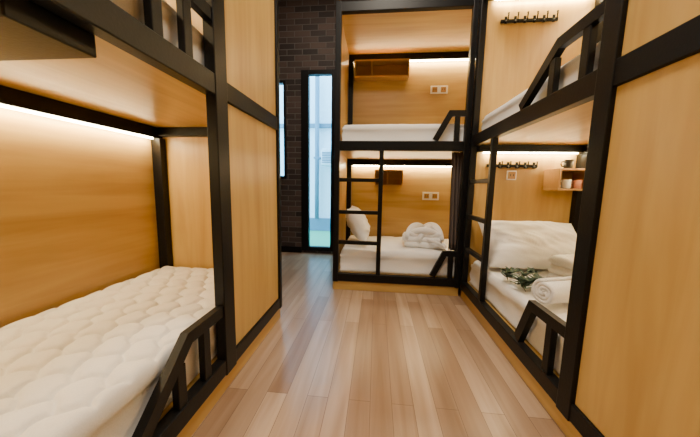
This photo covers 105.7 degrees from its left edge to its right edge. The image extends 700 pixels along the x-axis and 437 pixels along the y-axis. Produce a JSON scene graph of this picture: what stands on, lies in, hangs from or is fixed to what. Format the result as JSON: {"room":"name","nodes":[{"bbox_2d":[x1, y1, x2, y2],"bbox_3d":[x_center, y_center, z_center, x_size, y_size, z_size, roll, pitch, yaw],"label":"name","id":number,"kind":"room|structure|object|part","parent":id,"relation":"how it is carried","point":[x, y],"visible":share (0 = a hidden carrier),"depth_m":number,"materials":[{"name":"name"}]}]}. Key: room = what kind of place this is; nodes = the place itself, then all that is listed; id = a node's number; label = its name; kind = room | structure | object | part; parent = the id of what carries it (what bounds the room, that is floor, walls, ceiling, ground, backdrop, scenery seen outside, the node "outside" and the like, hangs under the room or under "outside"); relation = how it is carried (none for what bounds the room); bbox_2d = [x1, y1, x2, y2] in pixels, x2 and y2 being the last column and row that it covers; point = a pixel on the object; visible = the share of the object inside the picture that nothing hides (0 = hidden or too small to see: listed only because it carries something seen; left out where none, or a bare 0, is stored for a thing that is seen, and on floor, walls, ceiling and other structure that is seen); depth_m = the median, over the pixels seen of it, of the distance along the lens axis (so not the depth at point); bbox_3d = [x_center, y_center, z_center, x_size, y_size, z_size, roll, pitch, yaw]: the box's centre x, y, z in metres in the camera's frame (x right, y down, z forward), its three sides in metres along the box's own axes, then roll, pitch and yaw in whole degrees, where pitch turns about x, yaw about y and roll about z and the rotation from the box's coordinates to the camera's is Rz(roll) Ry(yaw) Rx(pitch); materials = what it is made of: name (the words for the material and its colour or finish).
{"room":"dormitory","nodes":[
{"label":"dormitory","id":0,"kind":"room"},
{"bbox_2d":[278,0,361,253],"bbox_3d":[0.494,-1.370,4.073,3.982,3.960,0.110,2,7,6],"label":"wall","id":1,"kind":"structure","parent":0,"point":[307,28],"depth_m":4.02,"materials":[{"name":"brick"}]},
{"bbox_2d":[283,80,286,177],"bbox_3d":[-1.017,-1.386,4.191,0.038,1.485,0.088,2,7,6],"label":"frame","id":2,"kind":"object","parent":1,"relation":"attached to","point":[284,81],"visible":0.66,"depth_m":4.14,"materials":[{"name":"black paint"}]},
{"bbox_2d":[281,246,301,252],"bbox_3d":[-1.108,0.505,4.392,0.627,0.099,0.022,2,7,6],"label":"baseboard","id":3,"kind":"structure","parent":1,"relation":"attached to","point":[294,249],"depth_m":4.37,"materials":[{"name":"black paint"}]},
{"bbox_2d":[301,70,309,250],"bbox_3d":[-0.707,-0.868,4.221,0.121,2.794,0.088,2,7,6],"label":"frame","id":4,"kind":"object","parent":1,"relation":"attached to","point":[305,77],"visible":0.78,"depth_m":4.17,"materials":[{"name":"black paint"}]},
{"bbox_2d":[309,246,329,250],"bbox_3d":[-0.497,0.493,4.362,0.352,0.066,0.088,2,7,6],"label":"frame","id":5,"kind":"object","parent":1,"relation":"attached to","point":[311,248],"visible":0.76,"depth_m":4.32,"materials":[{"name":"black paint"}]},
{"bbox_2d":[309,69,331,76],"bbox_3d":[-0.445,-2.215,4.034,0.352,0.066,0.088,2,7,6],"label":"window frame","id":6,"kind":"structure","parent":1,"relation":"in","point":[326,72],"depth_m":4.00,"materials":[{"name":"black paint"}]},
{"bbox_2d":[330,69,334,251],"bbox_3d":[-0.263,-0.854,4.178,0.066,2.794,0.088,2,7,6],"label":"frame","id":7,"kind":"object","parent":1,"relation":"attached to","point":[333,70],"visible":0.56,"depth_m":4.12,"materials":[{"name":"black paint"}]},
{"bbox_2d":[191,252,565,436],"bbox_3d":[0.154,0.995,1.328,3.982,0.088,6.160,2,7,6],"label":"floor","id":8,"kind":"structure","parent":0,"point":[334,362],"depth_m":1.55,"materials":[{"name":"laminate"}]},
{"bbox_2d":[0,0,281,436],"bbox_3d":[-1.189,-0.450,0.824,1.044,2.849,2.596,2,7,6],"label":"bunk bed","id":9,"kind":"object","parent":8,"relation":"on","point":[124,156],"visible":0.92,"depth_m":1.43,"materials":[{"name":"brown wood"}]},
{"bbox_3d":[-1.695,-0.465,0.873,0.028,2.849,2.596,2,7,6],"label":"panel","id":10,"kind":"part","parent":9,"relation":"part of","materials":[{"name":"brown wood"}]},
{"bbox_2d":[0,266,216,436],"bbox_3d":[-1.210,0.658,0.980,0.924,0.255,2.436,2,7,6],"label":"mattress","id":11,"kind":"object","parent":9,"relation":"on","point":[91,365],"visible":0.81,"depth_m":1.07,"materials":[{"name":"fabric"}]},
{"bbox_3d":[-0.699,-0.568,0.760,0.055,0.094,2.596,2,7,6],"label":"rail","id":12,"kind":"part","parent":9,"relation":"part of","materials":[{"name":"black metal"}]},
{"bbox_2d":[110,0,203,65],"bbox_3d":[-1.183,-0.732,0.811,0.928,0.218,2.436,2,7,6],"label":"mattress","id":13,"kind":"object","parent":9,"relation":"on","point":[134,8],"visible":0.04,"depth_m":1.03,"materials":[{"name":"fabric"}]},
{"bbox_3d":[-1.529,-0.001,2.172,0.076,1.270,0.060,2,7,6],"label":"corner post","id":14,"kind":"part","parent":9,"relation":"part of","materials":[{"name":"black metal"}]},
{"bbox_3d":[-0.695,0.623,1.120,0.035,0.289,0.514,2,7,6],"label":"guard rail","id":15,"kind":"part","parent":9,"relation":"part of","materials":[{"name":"black metal"}]},
{"bbox_3d":[-1.075,-0.672,2.088,0.957,2.640,0.022,2,7,6],"label":"panel","id":16,"kind":"part","parent":9,"relation":"part of","materials":[{"name":"brown wood"}]},
{"bbox_3d":[-0.671,-0.775,0.919,0.035,0.280,0.578,2,7,6],"label":"guard rail","id":17,"kind":"part","parent":9,"relation":"part of","materials":[{"name":"black metal"}]},
{"bbox_3d":[-0.726,0.840,0.930,0.055,0.082,2.596,2,7,6],"label":"rail","id":18,"kind":"part","parent":9,"relation":"part of","materials":[{"name":"black metal"}]},
{"bbox_3d":[-0.644,-0.533,1.287,0.054,2.738,0.099,2,7,6],"label":"post","id":19,"kind":"part","parent":9,"relation":"part of","materials":[{"name":"black metal"}]},
{"bbox_3d":[-0.591,-1.285,1.593,0.020,1.133,0.693,2,7,6],"label":"panel","id":20,"kind":"part","parent":9,"relation":"part of","materials":[{"name":"brown wood"}]},
{"bbox_3d":[-0.617,0.031,1.753,0.020,1.331,0.693,2,7,6],"label":"panel","id":21,"kind":"part","parent":9,"relation":"part of","materials":[{"name":"brown wood"}]},
{"bbox_3d":[-0.569,-0.622,2.032,0.054,2.738,0.044,2,7,6],"label":"post","id":22,"kind":"part","parent":9,"relation":"part of","materials":[{"name":"black metal"}]},
{"bbox_2d":[333,0,479,295],"bbox_3d":[1.042,-0.680,3.082,2.307,2.849,1.077,2,7,6],"label":"bunk bed","id":23,"kind":"object","parent":8,"relation":"on","point":[438,37],"visible":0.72,"depth_m":3.15,"materials":[{"name":"brown wood"}]},
{"bbox_3d":[-0.129,-0.692,2.681,0.055,2.738,0.054,2,7,6],"label":"post","id":24,"kind":"part","parent":23,"relation":"part of","materials":[{"name":"black metal"}]},
{"bbox_3d":[-0.092,-0.788,3.200,0.022,2.640,0.990,2,7,6],"label":"panel","id":25,"kind":"part","parent":23,"relation":"part of","materials":[{"name":"brown wood"}]},
{"bbox_3d":[-0.019,-0.133,3.732,0.060,1.216,0.076,2,7,6],"label":"corner post","id":26,"kind":"part","parent":23,"relation":"part of","materials":[{"name":"black metal"}]},
{"bbox_3d":[0.007,-1.476,3.569,0.060,1.194,0.076,2,7,6],"label":"corner post","id":27,"kind":"part","parent":23,"relation":"part of","materials":[{"name":"black metal"}]},
{"bbox_2d":[354,58,409,81],"bbox_3d":[0.411,-1.921,3.437,0.693,0.209,0.154,2,7,6],"label":"shelf box","id":28,"kind":"object","parent":23,"relation":"attached to","point":[368,69],"visible":1,"depth_m":3.47,"materials":[{"name":"brown wood"}]},
{"bbox_2d":[374,169,402,185],"bbox_3d":[0.521,-0.552,3.589,0.374,0.209,0.154,2,7,6],"label":"shelf box","id":29,"kind":"object","parent":23,"relation":"attached to","point":[390,177],"visible":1,"depth_m":3.64,"materials":[{"name":"brown wood"}]},
{"bbox_3d":[0.466,0.639,2.784,1.300,0.082,0.055,2,7,6],"label":"rail","id":30,"kind":"part","parent":23,"relation":"part of","materials":[{"name":"black metal"}]},
{"bbox_2d":[340,235,454,276],"bbox_3d":[1.014,0.427,3.194,2.181,0.267,0.918,2,7,6],"label":"mattress","id":31,"kind":"object","parent":23,"relation":"on","point":[395,258],"visible":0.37,"depth_m":2.82,"materials":[{"name":"white fabric"}]},
{"bbox_2d":[346,206,369,240],"bbox_3d":[0.099,0.058,3.203,0.294,0.388,0.572,2,7,6],"label":"pillow","id":32,"kind":"object","parent":31,"relation":"on","point":[358,224],"visible":0.88,"depth_m":2.96,"materials":[{"name":"white fabric"}]},
{"bbox_2d":[402,222,446,248],"bbox_3d":[0.850,0.185,3.062,0.490,0.275,0.431,3,7,12],"label":"folded blanket","id":33,"kind":"object","parent":31,"relation":"on","point":[429,235],"visible":1,"depth_m":2.94,"materials":[{"name":"fabric"}]},
{"bbox_3d":[0.492,-0.715,2.621,1.300,0.094,0.055,2,7,6],"label":"rail","id":34,"kind":"part","parent":23,"relation":"part of","materials":[{"name":"black metal"}]},
{"bbox_2d":[342,124,463,140],"bbox_3d":[1.042,-0.892,3.034,2.174,0.197,0.912,2,7,6],"label":"mattress","id":35,"kind":"object","parent":23,"relation":"on","point":[369,132],"visible":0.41,"depth_m":2.65,"materials":[{"name":"white fabric"}]},
{"bbox_3d":[1.070,-2.079,2.929,2.307,0.033,0.990,2,7,6],"label":"roof panel","id":36,"kind":"part","parent":23,"relation":"part of","materials":[{"name":"brown wood"}]},
{"bbox_3d":[0.516,-1.984,2.467,1.300,0.088,0.055,2,7,6],"label":"rail","id":37,"kind":"part","parent":23,"relation":"part of","materials":[{"name":"black metal"}]},
{"bbox_3d":[1.094,-0.742,3.600,2.307,2.849,0.028,2,7,6],"label":"panel","id":38,"kind":"part","parent":23,"relation":"part of","materials":[{"name":"brown wood"}]},
{"bbox_2d":[422,192,438,199],"bbox_3d":[1.101,-0.308,3.628,0.218,0.100,0.018,2,7,6],"label":"power outlet","id":39,"kind":"object","parent":23,"relation":"attached to","point":[425,195],"visible":1,"depth_m":3.62,"materials":[{"name":"white plastic"}]},
{"bbox_2d":[430,86,447,93],"bbox_3d":[1.160,-1.675,3.460,0.219,0.090,0.018,2,7,6],"label":"power outlet","id":40,"kind":"object","parent":23,"relation":"attached to","point":[434,89],"visible":1,"depth_m":3.45,"materials":[{"name":"white plastic"}]},
{"bbox_3d":[0.947,0.469,2.710,0.250,0.281,0.035,2,7,6],"label":"guard rail","id":41,"kind":"part","parent":23,"relation":"part of","materials":[{"name":"black metal"}]},
{"bbox_3d":[0.952,-0.888,2.548,0.294,0.288,0.035,2,7,6],"label":"guard rail","id":42,"kind":"part","parent":23,"relation":"part of","materials":[{"name":"black metal"}]},
{"bbox_2d":[448,152,461,250],"bbox_3d":[1.123,-0.163,2.692,0.228,0.996,0.066,2,7,6],"label":"privacy curtain","id":43,"kind":"object","parent":23,"relation":"hanging from","point":[456,156],"visible":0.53,"depth_m":2.68,"materials":[{"name":"fabric"}]},
{"bbox_3d":[1.118,-0.653,2.560,0.050,2.738,0.054,2,7,6],"label":"post","id":44,"kind":"part","parent":23,"relation":"part of","materials":[{"name":"black metal"}]},
{"bbox_2d":[459,0,699,436],"bbox_3d":[1.520,-0.437,1.153,1.044,2.849,2.684,2,7,6],"label":"bunk bed","id":45,"kind":"object","parent":8,"relation":"on","point":[630,367],"visible":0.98,"depth_m":1.01,"materials":[{"name":"brown wood"}]},
{"bbox_3d":[1.159,-0.644,2.492,0.054,2.738,0.060,2,7,6],"label":"post","id":46,"kind":"part","parent":45,"relation":"part of","materials":[{"name":"black metal"}]},
{"bbox_2d":[506,171,516,179],"bbox_3d":[1.515,-0.405,2.484,0.088,0.088,0.018,2,7,6],"label":"power outlet","id":47,"kind":"object","parent":45,"relation":"attached to","point":[511,175],"visible":1,"depth_m":2.48,"materials":[{"name":"white plastic"}]},
{"bbox_2d":[486,161,537,168],"bbox_3d":[1.508,-0.493,2.445,0.451,0.064,0.073,2,7,6],"label":"hook rail","id":48,"kind":"object","parent":45,"relation":"attached to","point":[525,165],"visible":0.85,"depth_m":2.45,"materials":[{"name":"black metal"}]},
{"bbox_2d":[469,260,567,374],"bbox_3d":[1.475,0.673,1.279,0.888,0.256,2.553,2,7,6],"label":"mattress","id":49,"kind":"object","parent":45,"relation":"on","point":[510,299],"visible":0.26,"depth_m":1.81,"materials":[{"name":"white fabric"}]},
{"bbox_2d":[501,266,543,291],"bbox_3d":[1.260,0.415,1.841,0.357,0.064,0.495,2,7,6],"label":"bouquet","id":50,"kind":"object","parent":49,"relation":"on","point":[524,281],"visible":0.77,"depth_m":1.89,"materials":[{"name":"green plant"}]},
{"bbox_2d":[478,221,576,269],"bbox_3d":[1.564,0.223,2.282,0.814,0.397,0.378,2,7,6],"label":"pillow","id":51,"kind":"object","parent":49,"relation":"on","point":[514,244],"visible":0.81,"depth_m":2.17,"materials":[{"name":"white fabric"}]},
{"bbox_2d":[531,276,571,303],"bbox_3d":[1.244,0.423,1.567,0.273,0.147,0.140,0,7,-12],"label":"rolled towel","id":52,"kind":"object","parent":49,"relation":"on","point":[554,290],"visible":0.81,"depth_m":1.52,"materials":[{"name":"fabric"}]},
{"bbox_2d":[545,254,573,277],"bbox_3d":[1.619,0.377,1.875,0.304,0.215,0.258,-1,7,-15],"label":"folded towel","id":53,"kind":"object","parent":49,"relation":"on","point":[562,265],"visible":0.21,"depth_m":1.87,"materials":[{"name":"fabric"}]},
{"bbox_2d":[500,10,558,23],"bbox_3d":[1.565,-1.736,2.291,0.473,0.064,0.073,2,7,6],"label":"hook rail","id":54,"kind":"object","parent":45,"relation":"attached to","point":[554,17],"visible":1,"depth_m":2.30,"materials":[{"name":"metal"}]},
{"bbox_3d":[1.670,-0.664,2.458,0.957,2.640,0.022,2,7,6],"label":"panel","id":55,"kind":"part","parent":45,"relation":"part of","materials":[{"name":"brown wood"}]},
{"bbox_3d":[1.008,0.822,1.354,0.055,0.082,2.684,2,7,6],"label":"rail","id":56,"kind":"part","parent":45,"relation":"part of","materials":[{"name":"black metal"}]},
{"bbox_3d":[1.015,0.618,1.420,0.035,0.297,0.421,2,7,6],"label":"guard rail","id":57,"kind":"part","parent":45,"relation":"part of","materials":[{"name":"black metal"}]},
{"bbox_2d":[481,41,600,129],"bbox_3d":[1.501,-0.682,1.113,0.876,0.182,2.546,2,7,6],"label":"mattress","id":58,"kind":"object","parent":45,"relation":"on","point":[569,71],"visible":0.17,"depth_m":1.54,"materials":[{"name":"white fabric"}]},
{"bbox_3d":[1.051,-0.767,1.352,0.035,0.270,0.621,2,7,6],"label":"guard rail","id":59,"kind":"part","parent":45,"relation":"part of","materials":[{"name":"black metal"}]},
{"bbox_2d":[542,168,584,190],"bbox_3d":[1.919,-0.342,2.348,0.263,0.187,0.219,2,7,6],"label":"shelf box","id":60,"kind":"object","parent":45,"relation":"attached to","point":[552,178],"visible":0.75,"depth_m":2.35,"materials":[{"name":"brown wood"}]},
{"bbox_2d":[560,180,571,188],"bbox_3d":[1.879,-0.302,2.324,0.102,0.077,0.070,2,7,6],"label":"mug","id":61,"kind":"object","parent":60,"relation":"in","point":[565,184],"visible":0.91,"depth_m":2.30,"materials":[{"name":"ceramic"}]},
{"bbox_2d":[560,159,573,167],"bbox_3d":[1.882,-0.471,2.303,0.102,0.077,0.070,2,7,6],"label":"mug","id":62,"kind":"object","parent":60,"relation":"on","point":[568,163],"visible":0.79,"depth_m":2.28,"materials":[{"name":"ceramic"}]},
{"bbox_2d":[571,180,582,188],"bbox_3d":[1.966,-0.299,2.315,0.102,0.077,0.070,2,7,6],"label":"mug","id":63,"kind":"object","parent":60,"relation":"in","point":[576,184],"visible":0.84,"depth_m":2.29,"materials":[{"name":"ceramic"}]},
{"bbox_3d":[2.090,0.045,2.458,0.076,1.248,0.060,2,7,6],"label":"corner post","id":64,"kind":"part","parent":45,"relation":"part of","materials":[{"name":"black metal"}]},
{"bbox_3d":[1.034,-0.567,1.186,0.055,0.099,2.684,2,7,6],"label":"rail","id":65,"kind":"part","parent":45,"relation":"part of","materials":[{"name":"black metal"}]},
{"bbox_3d":[1.012,-0.471,1.036,0.054,2.738,0.082,2,7,6],"label":"post","id":66,"kind":"part","parent":45,"relation":"part of","materials":[{"name":"black metal"}]},
{"bbox_3d":[2.115,-1.301,2.295,0.076,1.155,0.060,2,7,6],"label":"corner post","id":67,"kind":"part","parent":45,"relation":"part of","materials":[{"name":"black metal"}]},
{"bbox_3d":[0.940,0.221,0.519,0.020,1.309,1.116,2,7,6],"label":"panel","id":68,"kind":"part","parent":45,"relation":"part of","materials":[{"name":"brown wood"}]},
{"bbox_3d":[0.966,-1.097,0.359,0.020,1.150,1.116,2,7,6],"label":"panel","id":69,"kind":"part","parent":45,"relation":"part of","materials":[{"name":"brown wood"}]},
{"label":"outside","id":70,"kind":"structure","parent":0,"visible":0},
{"bbox_2d":[310,230,329,245],"bbox_3d":[-0.310,0.194,8.237,11.000,0.088,7.590,2,7,6],"label":"lawn","id":71,"kind":"structure","parent":70,"point":[317,238],"depth_m":5.80,"materials":[{"name":"green plant"}]},
{"bbox_2d":[279,76,331,230],"bbox_3d":[-0.424,-1.549,6.502,11.000,3.784,0.511,2,7,6],"label":"neighbouring house","id":72,"kind":"structure","parent":71,"relation":"on","point":[320,87],"depth_m":6.62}
]}

